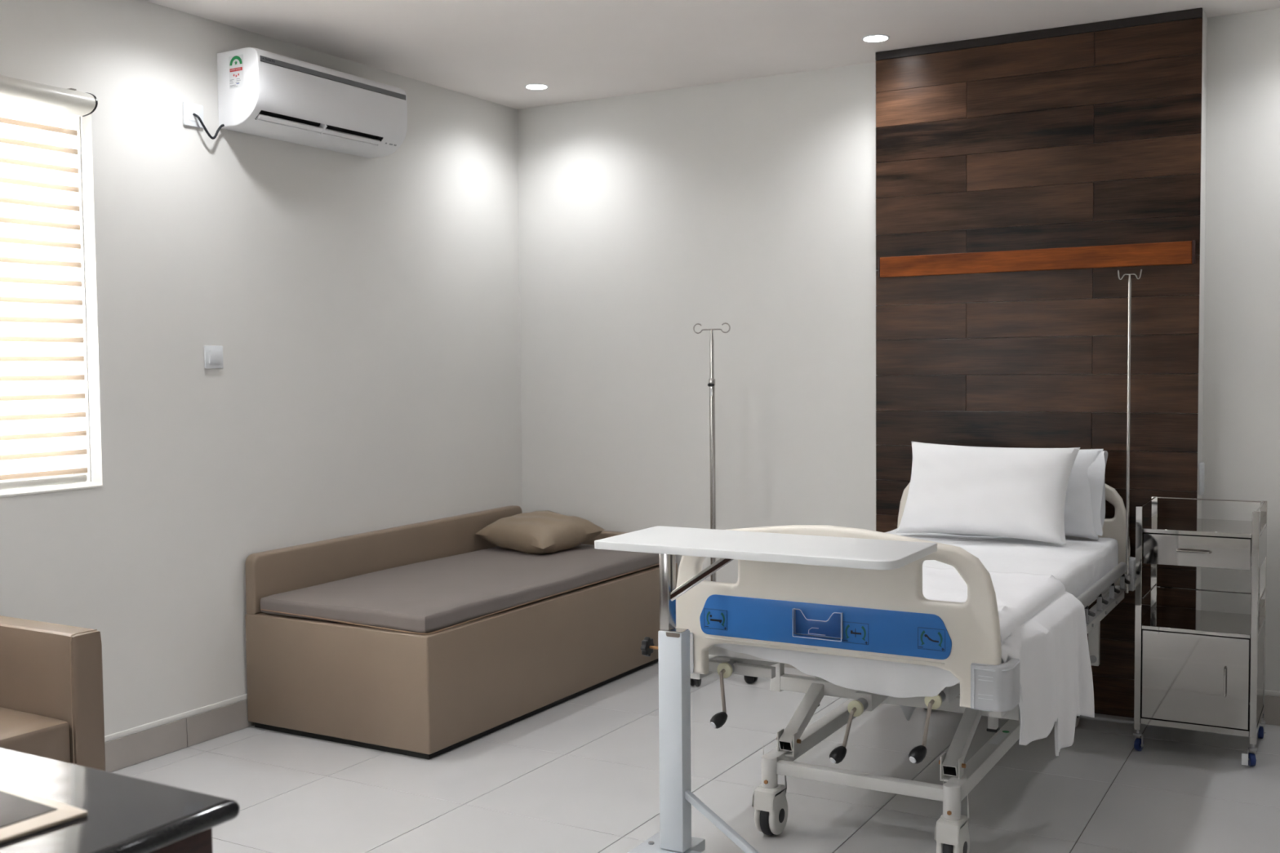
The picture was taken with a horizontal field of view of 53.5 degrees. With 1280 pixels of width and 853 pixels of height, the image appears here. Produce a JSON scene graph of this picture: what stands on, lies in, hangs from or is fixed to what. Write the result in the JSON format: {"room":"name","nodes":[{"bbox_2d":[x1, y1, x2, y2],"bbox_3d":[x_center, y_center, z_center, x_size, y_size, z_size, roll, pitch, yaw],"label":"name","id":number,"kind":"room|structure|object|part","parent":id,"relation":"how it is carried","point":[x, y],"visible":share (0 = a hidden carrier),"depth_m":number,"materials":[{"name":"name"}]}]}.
{"room":"hospital room","nodes":[
{"label":"hospital room","id":0,"kind":"room"},
{"bbox_2d":[0,0,522,736],"bbox_3d":[-2.277,-0.123,3.959,0.200,2.748,6.300,1,3,30],"label":"wall","id":1,"kind":"structure","parent":0,"point":[364,313],"depth_m":4.96,"materials":[{"name":"paint"}]},
{"bbox_2d":[0,474,74,490],"bbox_3d":[-2.525,-0.399,3.659,0.040,1.305,1.955,1,3,30],"label":"window","id":2,"kind":"structure","parent":1,"relation":"in","point":[64,474],"depth_m":4.40,"materials":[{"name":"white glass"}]},
{"bbox_2d":[0,75,97,489],"bbox_3d":[-2.389,-0.431,3.552,0.152,1.343,1.992,1,3,30],"label":"window blind","id":3,"kind":"object","parent":1,"relation":"attached to","point":[43,422],"visible":1,"depth_m":4.29,"materials":[{"name":"white fabric"}]},
{"bbox_2d":[0,483,102,497],"bbox_3d":[-2.432,0.253,3.641,0.149,0.008,1.956,1,3,30],"label":"trim","id":4,"kind":"structure","parent":1,"relation":"attached to","point":[32,491],"depth_m":4.31,"materials":[{"name":"paint"}]},
{"bbox_2d":[104,693,254,772],"bbox_3d":[-2.171,1.183,3.972,0.012,0.133,6.267,1,3,30],"label":"baseboard","id":5,"kind":"structure","parent":1,"relation":"attached to","point":[137,744],"depth_m":4.73,"materials":[{"name":"tile"}]},
{"bbox_2d":[182,101,203,128],"bbox_3d":[-1.674,-1.167,4.763,0.013,0.086,0.090,1,3,30],"label":"socket plate","id":6,"kind":"object","parent":1,"relation":"attached to","point":[188,108],"visible":1,"depth_m":4.75,"materials":[{"name":"white plastic"}]},
{"bbox_2d":[204,345,223,368],"bbox_3d":[-1.630,-0.266,4.865,0.015,0.087,0.087,1,3,30],"label":"light switch","id":7,"kind":"object","parent":1,"relation":"attached to","point":[213,354],"visible":1,"depth_m":4.86,"materials":[{"name":"white plastic"}]},
{"bbox_2d":[217,47,407,158],"bbox_3d":[-1.310,-1.306,5.183,0.218,0.290,0.857,1,3,30],"label":"air conditioner","id":8,"kind":"object","parent":1,"relation":"attached to","point":[262,93],"visible":1,"depth_m":5.03,"materials":[{"name":"white plastic"}]},
{"bbox_2d":[192,112,224,139],"bbox_3d":[-1.624,-1.131,4.802,0.027,0.090,0.136,1,3,36],"label":"power cord","id":9,"kind":"object","parent":8,"relation":"attached to","point":[221,126],"visible":1,"depth_m":4.78,"materials":[{"name":"grey plastic"}]},
{"bbox_2d":[230,78,239,87],"bbox_3d":[-1.535,-1.303,4.819,0.056,0.028,0.001,1,3,30],"label":"print","id":10,"kind":"object","parent":8,"relation":"attached to","point":[234,82],"depth_m":4.82,"materials":[{"name":"grey paper"}]},
{"bbox_2d":[112,662,1279,852],"bbox_3d":[0.013,1.339,2.721,5.450,0.100,6.600,1,3,30],"label":"floor","id":11,"kind":"structure","parent":0,"point":[580,774],"depth_m":4.28,"materials":[{"name":"tile"}]},
{"bbox_2d":[0,615,105,770],"bbox_3d":[-2.030,0.875,3.407,0.690,0.799,0.867,1,3,30],"label":"armchair","id":12,"kind":"object","parent":11,"relation":"on","point":[51,695],"visible":0.56,"depth_m":3.56,"materials":[{"name":"brown leather"}]},
{"bbox_2d":[0,706,70,763],"bbox_3d":[-1.970,0.911,3.374,0.528,0.192,0.664,1,3,30],"label":"seat cushion","id":13,"kind":"object","parent":12,"relation":"on","point":[42,731],"depth_m":3.49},
{"bbox_2d":[0,746,239,852],"bbox_3d":[-1.392,0.960,2.036,1.383,0.749,0.709,1,3,30],"label":"desk","id":14,"kind":"object","parent":11,"relation":"on","point":[126,814],"visible":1,"depth_m":1.94,"materials":[{"name":"black stone"}]},
{"bbox_2d":[0,782,87,843],"bbox_3d":[-1.013,0.581,1.948,0.347,0.007,0.148,1,3,34],"label":"pad","id":15,"kind":"object","parent":14,"relation":"on","point":[22,812],"visible":1,"depth_m":1.90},
{"bbox_2d":[244,505,677,759],"bbox_3d":[-0.686,0.804,5.608,0.920,0.705,1.902,1,3,30],"label":"daybed","id":16,"kind":"object","parent":11,"relation":"on","point":[426,696],"visible":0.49,"depth_m":4.97,"materials":[{"name":"brown leather"}]},
{"bbox_3d":[-1.080,0.571,5.781,0.056,0.249,1.825,1,3,30],"label":"backrest","id":17,"kind":"part","parent":16,"relation":"part of","materials":[{"name":"brown leather"}]},
{"bbox_2d":[260,543,659,635],"bbox_3d":[-0.679,0.664,5.556,0.849,0.084,1.825,1,3,30],"label":"mattress","id":18,"kind":"object","parent":16,"relation":"on","point":[437,594],"visible":0.88,"depth_m":5.16,"materials":[{"name":"grey fabric"}]},
{"bbox_2d":[475,510,604,554],"bbox_3d":[-0.487,0.516,6.204,0.472,0.179,0.428,2,4,41],"label":"cushion","id":19,"kind":"object","parent":18,"relation":"on","point":[535,532],"visible":1,"depth_m":6.09,"materials":[{"name":"brown fabric"}]},
{"bbox_3d":[-0.234,0.586,6.393,0.912,0.143,0.066,1,3,30],"label":"panel","id":20,"kind":"part","parent":16,"relation":"part of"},
{"bbox_2d":[690,322,757,686],"bbox_3d":[0.328,0.336,5.755,0.466,1.606,0.454,1,3,30],"label":"stand","id":21,"kind":"object","parent":11,"relation":"on","point":[748,679],"visible":0.37,"depth_m":5.75,"materials":[{"name":"metal"}]},
{"bbox_3d":[0.321,-0.188,5.736,0.029,0.017,0.040,1,3,30],"label":"clamp knob","id":22,"kind":"part","parent":21,"relation":"part of","materials":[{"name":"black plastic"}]},
{"bbox_2d":[594,525,937,852],"bbox_3d":[0.266,0.782,3.209,0.814,0.960,0.570,1,3,30],"label":"table","id":23,"kind":"object","parent":11,"relation":"on","point":[677,798],"visible":1,"depth_m":3.41,"materials":[{"name":"laminate"}]},
{"bbox_3d":[0.021,0.603,3.479,0.016,0.054,0.054,1,3,30],"label":"knob","id":24,"kind":"part","parent":23,"relation":"part of","materials":[{"name":"black plastic"}]},
{"bbox_3d":[0.372,1.173,3.297,0.565,0.030,0.054,1,3,30],"label":"leg","id":25,"kind":"part","parent":23,"relation":"part of","materials":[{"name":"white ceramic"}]},
{"bbox_2d":[675,482,1135,852],"bbox_3d":[1.005,0.711,4.325,1.007,0.980,2.061,1,3,30],"label":"hospital bed","id":26,"kind":"object","parent":11,"relation":"on","point":[877,615],"visible":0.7,"depth_m":3.52,"materials":[{"name":"beige plastic"}]},
{"bbox_3d":[0.226,0.845,3.655,0.041,0.044,0.055,1,3,30],"label":"crank handle","id":27,"kind":"part","parent":26,"relation":"part of","materials":[{"name":"black plastic"}]},
{"bbox_3d":[0.239,0.766,3.659,0.013,0.135,0.027,1,3,30],"label":"crank rod","id":28,"kind":"part","parent":26,"relation":"part of","materials":[{"name":"metal"}]},
{"bbox_2d":[751,742,786,812],"bbox_3d":[0.389,1.046,3.817,0.068,0.188,0.108,1,3,30],"label":"hood","id":29,"kind":"object","parent":26,"relation":"attached to","point":[770,796],"depth_m":3.80,"materials":[{"name":"white plastic"}]},
{"bbox_2d":[761,754,777,788],"bbox_3d":[0.389,1.035,3.817,0.049,0.091,0.049,1,3,30],"label":"socket","id":30,"kind":"object","parent":26,"relation":"attached to","point":[769,762],"depth_m":3.80,"materials":[{"name":"white metal"}]},
{"bbox_3d":[0.450,0.792,4.167,0.036,0.145,0.036,1,3,30],"label":"post","id":31,"kind":"part","parent":26,"relation":"part of","materials":[{"name":"white metal"}]},
{"bbox_3d":[0.520,0.893,3.990,0.042,0.170,0.331,1,3,30],"label":"lift arm","id":32,"kind":"part","parent":26,"relation":"part of","materials":[{"name":"white metal"}]},
{"bbox_3d":[0.781,0.978,4.498,0.046,0.046,1.545,1,3,30],"label":"rail","id":33,"kind":"part","parent":26,"relation":"part of","materials":[{"name":"white metal"}]},
{"bbox_3d":[0.486,0.538,3.442,0.726,0.116,0.004,1,3,30],"label":"blue panel","id":34,"kind":"part","parent":26,"relation":"part of","materials":[{"name":"blue plastic"}]},
{"bbox_3d":[0.558,0.927,3.585,0.042,0.046,0.054,1,3,30],"label":"crank handle","id":35,"kind":"part","parent":26,"relation":"part of","materials":[{"name":"black plastic"}]},
{"bbox_3d":[0.508,0.491,3.451,0.936,0.448,0.040,1,3,30],"label":"footboard","id":36,"kind":"part","parent":26,"relation":"part of","materials":[{"name":"beige plastic"}]},
{"bbox_3d":[0.586,0.853,3.580,0.045,0.126,0.027,1,3,30],"label":"crank rod","id":37,"kind":"part","parent":26,"relation":"part of","materials":[{"name":"metal"}]},
{"bbox_3d":[1.014,0.678,4.339,0.908,0.054,1.900,1,3,30],"label":"frame","id":38,"kind":"part","parent":26,"relation":"part of","materials":[{"name":"white metal"}]},
{"bbox_3d":[1.010,0.614,4.329,0.880,0.030,1.885,1,3,30],"label":"mattress frame","id":39,"kind":"part","parent":26,"relation":"part of","materials":[{"name":"white metal"}]},
{"bbox_2d":[714,528,1118,697],"bbox_3d":[1.001,0.570,4.305,0.880,0.220,1.917,1,3,30],"label":"mattress","id":40,"kind":"object","parent":26,"relation":"on","point":[1079,564],"visible":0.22,"depth_m":4.16,"materials":[{"name":"white fabric"}]},
{"bbox_2d":[896,441,1079,545],"bbox_3d":[1.318,0.247,4.845,0.670,0.363,0.236,1,3,30],"label":"pillow","id":41,"kind":"object","parent":40,"relation":"on","point":[1018,493],"visible":1,"depth_m":4.75,"materials":[{"name":"white fabric"}]},
{"bbox_2d":[922,566,1094,755],"bbox_3d":[0.810,0.696,3.825,0.915,0.470,0.880,1,3,30],"label":"blanket","id":42,"kind":"object","parent":40,"relation":"on","point":[1043,625],"visible":0.59,"depth_m":3.64,"materials":[{"name":"white fabric"}]},
{"bbox_2d":[1064,448,1107,539],"bbox_3d":[1.481,0.251,5.013,0.677,0.346,0.204,1,3,30],"label":"pillow","id":43,"kind":"object","parent":40,"relation":"on","point":[1085,498],"visible":0.27,"depth_m":4.84,"materials":[{"name":"white fabric"}]},
{"bbox_3d":[0.735,0.869,3.364,0.041,0.044,0.056,1,3,30],"label":"crank handle","id":44,"kind":"part","parent":26,"relation":"part of","materials":[{"name":"black plastic"}]},
{"bbox_3d":[0.759,0.790,3.362,0.036,0.138,0.027,1,3,30],"label":"crank rod","id":45,"kind":"part","parent":26,"relation":"part of","materials":[{"name":"metal"}]},
{"bbox_2d":[942,782,960,819],"bbox_3d":[0.869,1.044,3.541,0.049,0.091,0.049,1,3,30],"label":"socket","id":46,"kind":"object","parent":26,"relation":"attached to","point":[951,791],"depth_m":3.52,"materials":[{"name":"white metal"}]},
{"bbox_2d":[934,775,968,845],"bbox_3d":[0.870,1.055,3.542,0.068,0.188,0.108,1,3,30],"label":"hood","id":47,"kind":"object","parent":26,"relation":"attached to","point":[951,828],"depth_m":3.52,"materials":[{"name":"white plastic"}]},
{"bbox_3d":[0.957,0.901,3.739,0.042,0.170,0.331,1,3,30],"label":"lift arm","id":48,"kind":"part","parent":26,"relation":"part of","materials":[{"name":"white metal"}]},
{"bbox_3d":[1.261,0.987,4.222,0.046,0.046,1.545,1,3,30],"label":"rail","id":49,"kind":"part","parent":26,"relation":"part of","materials":[{"name":"white metal"}]},
{"bbox_3d":[1.502,0.399,5.180,0.936,0.448,0.040,1,3,30],"label":"headboard","id":50,"kind":"part","parent":26,"relation":"part of","materials":[{"name":"beige plastic"}]},
{"bbox_3d":[1.467,0.602,4.148,0.015,0.063,0.137,1,3,30],"label":"fold arm","id":51,"kind":"part","parent":26,"relation":"part of","materials":[{"name":"black plastic"}]},
{"bbox_3d":[1.673,0.781,4.681,0.036,0.195,0.036,1,3,30],"label":"post","id":52,"kind":"part","parent":26,"relation":"part of","materials":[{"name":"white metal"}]},
{"bbox_3d":[1.473,0.553,4.160,0.025,0.040,1.280,1,3,30],"label":"rail","id":53,"kind":"part","parent":26,"relation":"part of","materials":[{"name":"metal"}]},
{"bbox_3d":[1.586,0.590,4.356,0.015,0.063,0.137,1,3,30],"label":"fold arm","id":54,"kind":"part","parent":26,"relation":"part of","materials":[{"name":"black plastic"}]},
{"bbox_3d":[1.478,0.641,4.197,0.016,0.022,1.380,1,3,30],"label":"rail","id":55,"kind":"part","parent":26,"relation":"part of","materials":[{"name":"metal"}]},
{"bbox_3d":[1.706,0.579,4.564,0.015,0.063,0.137,1,3,30],"label":"fold arm","id":56,"kind":"part","parent":26,"relation":"part of","materials":[{"name":"black plastic"}]},
{"bbox_3d":[1.815,0.569,4.754,0.015,0.063,0.137,1,3,30],"label":"fold arm","id":57,"kind":"part","parent":26,"relation":"part of","materials":[{"name":"black plastic"}]},
{"bbox_2d":[1117,269,1142,593],"bbox_3d":[1.859,0.022,4.839,0.086,1.232,0.028,1,3,30],"label":"pole","id":58,"kind":"object","parent":26,"relation":"attached to","point":[1127,576],"visible":0.95,"depth_m":4.83,"materials":[{"name":"metal"}]},
{"bbox_2d":[1124,573,1130,584],"bbox_3d":[1.865,0.585,4.866,0.026,0.035,0.026,1,3,30],"label":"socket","id":59,"kind":"object","parent":58,"relation":"attached to","point":[1127,576],"depth_m":4.86,"materials":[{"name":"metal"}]},
{"bbox_2d":[1133,496,1267,766],"bbox_3d":[2.055,0.728,4.663,0.417,0.894,0.447,1,3,30],"label":"trolley","id":60,"kind":"object","parent":11,"relation":"on","point":[1197,670],"visible":1,"depth_m":4.51,"materials":[{"name":"metal"}]},
{"bbox_3d":[1.801,0.693,4.590,0.022,0.813,0.022,1,3,30],"label":"post","id":61,"kind":"part","parent":60,"relation":"part of","materials":[{"name":"metal"}]},
{"bbox_3d":[1.988,0.675,4.916,0.022,0.813,0.022,1,3,30],"label":"post","id":62,"kind":"part","parent":60,"relation":"part of","materials":[{"name":"metal"}]},
{"bbox_3d":[1.946,0.440,4.469,0.118,0.008,0.029,1,3,30],"label":"drawer handle","id":63,"kind":"part","parent":60,"relation":"part of","materials":[{"name":"metal"}]},
{"bbox_3d":[1.965,0.894,4.503,0.348,0.318,0.010,1,3,30],"label":"door","id":64,"kind":"part","parent":60,"relation":"part of","materials":[{"name":"metal"}]},
{"bbox_3d":[2.049,0.432,4.635,0.348,0.108,0.365,1,3,30],"label":"drawer","id":65,"kind":"part","parent":60,"relation":"part of","materials":[{"name":"metal"}]},
{"bbox_3d":[2.062,1.058,4.677,0.398,0.022,0.396,1,3,30],"label":"frame","id":66,"kind":"part","parent":60,"relation":"part of","materials":[{"name":"metal"}]},
{"bbox_3d":[2.065,0.883,4.677,0.394,0.320,0.371,1,3,30],"label":"cupboard panel","id":67,"kind":"part","parent":60,"relation":"part of","materials":[{"name":"metal"}]},
{"bbox_2d":[1141,607,1265,638],"bbox_3d":[2.059,0.717,4.661,0.398,0.014,0.394,1,3,30],"label":"shelf","id":68,"kind":"object","parent":60,"relation":"attached to","point":[1165,622],"depth_m":4.59,"materials":[{"name":"metal"}]},
{"bbox_2d":[1142,516,1266,537],"bbox_3d":[2.055,0.367,4.644,0.398,0.014,0.394,1,3,30],"label":"tray","id":69,"kind":"object","parent":60,"relation":"on","point":[1156,526],"depth_m":4.56,"materials":[{"name":"metal"}]},
{"bbox_3d":[2.043,0.893,4.439,0.007,0.111,0.027,1,3,30],"label":"door handle","id":70,"kind":"part","parent":60,"relation":"part of","materials":[{"name":"metal"}]},
{"bbox_3d":[2.129,0.699,4.402,0.022,0.813,0.022,1,3,30],"label":"post","id":71,"kind":"part","parent":60,"relation":"part of","materials":[{"name":"metal"}]},
{"bbox_3d":[2.229,0.433,4.548,0.001,0.112,0.352,1,3,30],"label":"panel","id":72,"kind":"part","parent":60,"relation":"part of","materials":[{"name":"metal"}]},
{"bbox_3d":[2.316,0.681,4.728,0.022,0.813,0.022,1,3,30],"label":"post","id":73,"kind":"part","parent":60,"relation":"part of","materials":[{"name":"metal"}]},
{"bbox_2d":[144,0,1279,109],"bbox_3d":[-0.015,-1.503,2.584,5.450,0.104,6.600,1,3,30],"label":"ceiling","id":74,"kind":"structure","parent":0,"point":[487,50],"depth_m":5.05,"materials":[{"name":"paint"}]},
{"bbox_2d":[524,84,548,89],"bbox_3d":[-0.492,-1.615,6.040,0.114,0.004,0.114,1,3,30],"label":"recessed light","id":75,"kind":"object","parent":74,"relation":"in","point":[534,86],"visible":1,"depth_m":6.04,"materials":[{"name":"white plastic"}]},
{"bbox_2d":[526,84,546,88],"bbox_3d":[-0.492,-1.615,6.040,0.094,0.003,0.094,1,3,30],"label":"diffuser","id":76,"kind":"object","parent":75,"relation":"attached to","point":[529,86],"depth_m":6.03,"materials":[{"name":"white plastic"}]},
{"bbox_2d":[861,34,889,42],"bbox_3d":[0.965,-1.589,5.204,0.114,0.004,0.114,1,3,30],"label":"recessed light","id":77,"kind":"object","parent":74,"relation":"in","point":[875,37],"visible":1,"depth_m":5.19,"materials":[{"name":"white plastic"}]},
{"bbox_2d":[863,35,887,41],"bbox_3d":[0.965,-1.589,5.204,0.094,0.003,0.094,1,3,30],"label":"diffuser","id":78,"kind":"object","parent":77,"relation":"attached to","point":[867,38],"depth_m":5.20,"materials":[{"name":"white plastic"}]},
{"bbox_2d":[516,8,1279,691],"bbox_3d":[1.605,-0.233,5.446,5.450,2.748,0.150,1,3,30],"label":"wall","id":79,"kind":"structure","parent":0,"point":[748,205],"depth_m":5.97,"materials":[{"name":"paint"}]},
{"bbox_2d":[784,663,795,668],"bbox_3d":[0.254,1.052,6.197,1.972,0.133,0.012,1,3,30],"label":"baseboard","id":80,"kind":"structure","parent":79,"relation":"attached to","point":[787,665],"depth_m":5.94,"materials":[{"name":"tile"}]},
{"bbox_2d":[875,7,1207,718],"bbox_3d":[1.619,-0.224,5.254,1.288,2.746,0.166,1,3,30],"label":"wood wall panel","id":81,"kind":"object","parent":79,"relation":"attached to","point":[1089,134],"visible":0.67,"depth_m":5.10,"materials":[{"name":"wood"}]},
{"bbox_2d":[878,240,1195,277],"bbox_3d":[1.571,-0.674,5.150,1.252,0.087,0.024,1,3,30],"label":"wooden rail","id":82,"kind":"object","parent":81,"relation":"attached to","point":[1173,252],"visible":1,"depth_m":5.11,"materials":[{"name":"orange wood"}]},
{"bbox_2d":[1198,462,1204,495],"bbox_3d":[2.187,0.203,4.947,0.014,0.122,0.082,1,3,30],"label":"socket","id":83,"kind":"object","parent":81,"relation":"attached to","point":[1201,468],"visible":1,"depth_m":4.92,"materials":[{"name":"white plastic"}]},
{"bbox_2d":[1248,689,1279,725],"bbox_3d":[3.017,1.101,4.612,1.809,0.133,0.012,1,3,30],"label":"baseboard","id":84,"kind":"structure","parent":79,"relation":"attached to","point":[1272,698],"depth_m":4.93,"materials":[{"name":"tile"}]}
]}

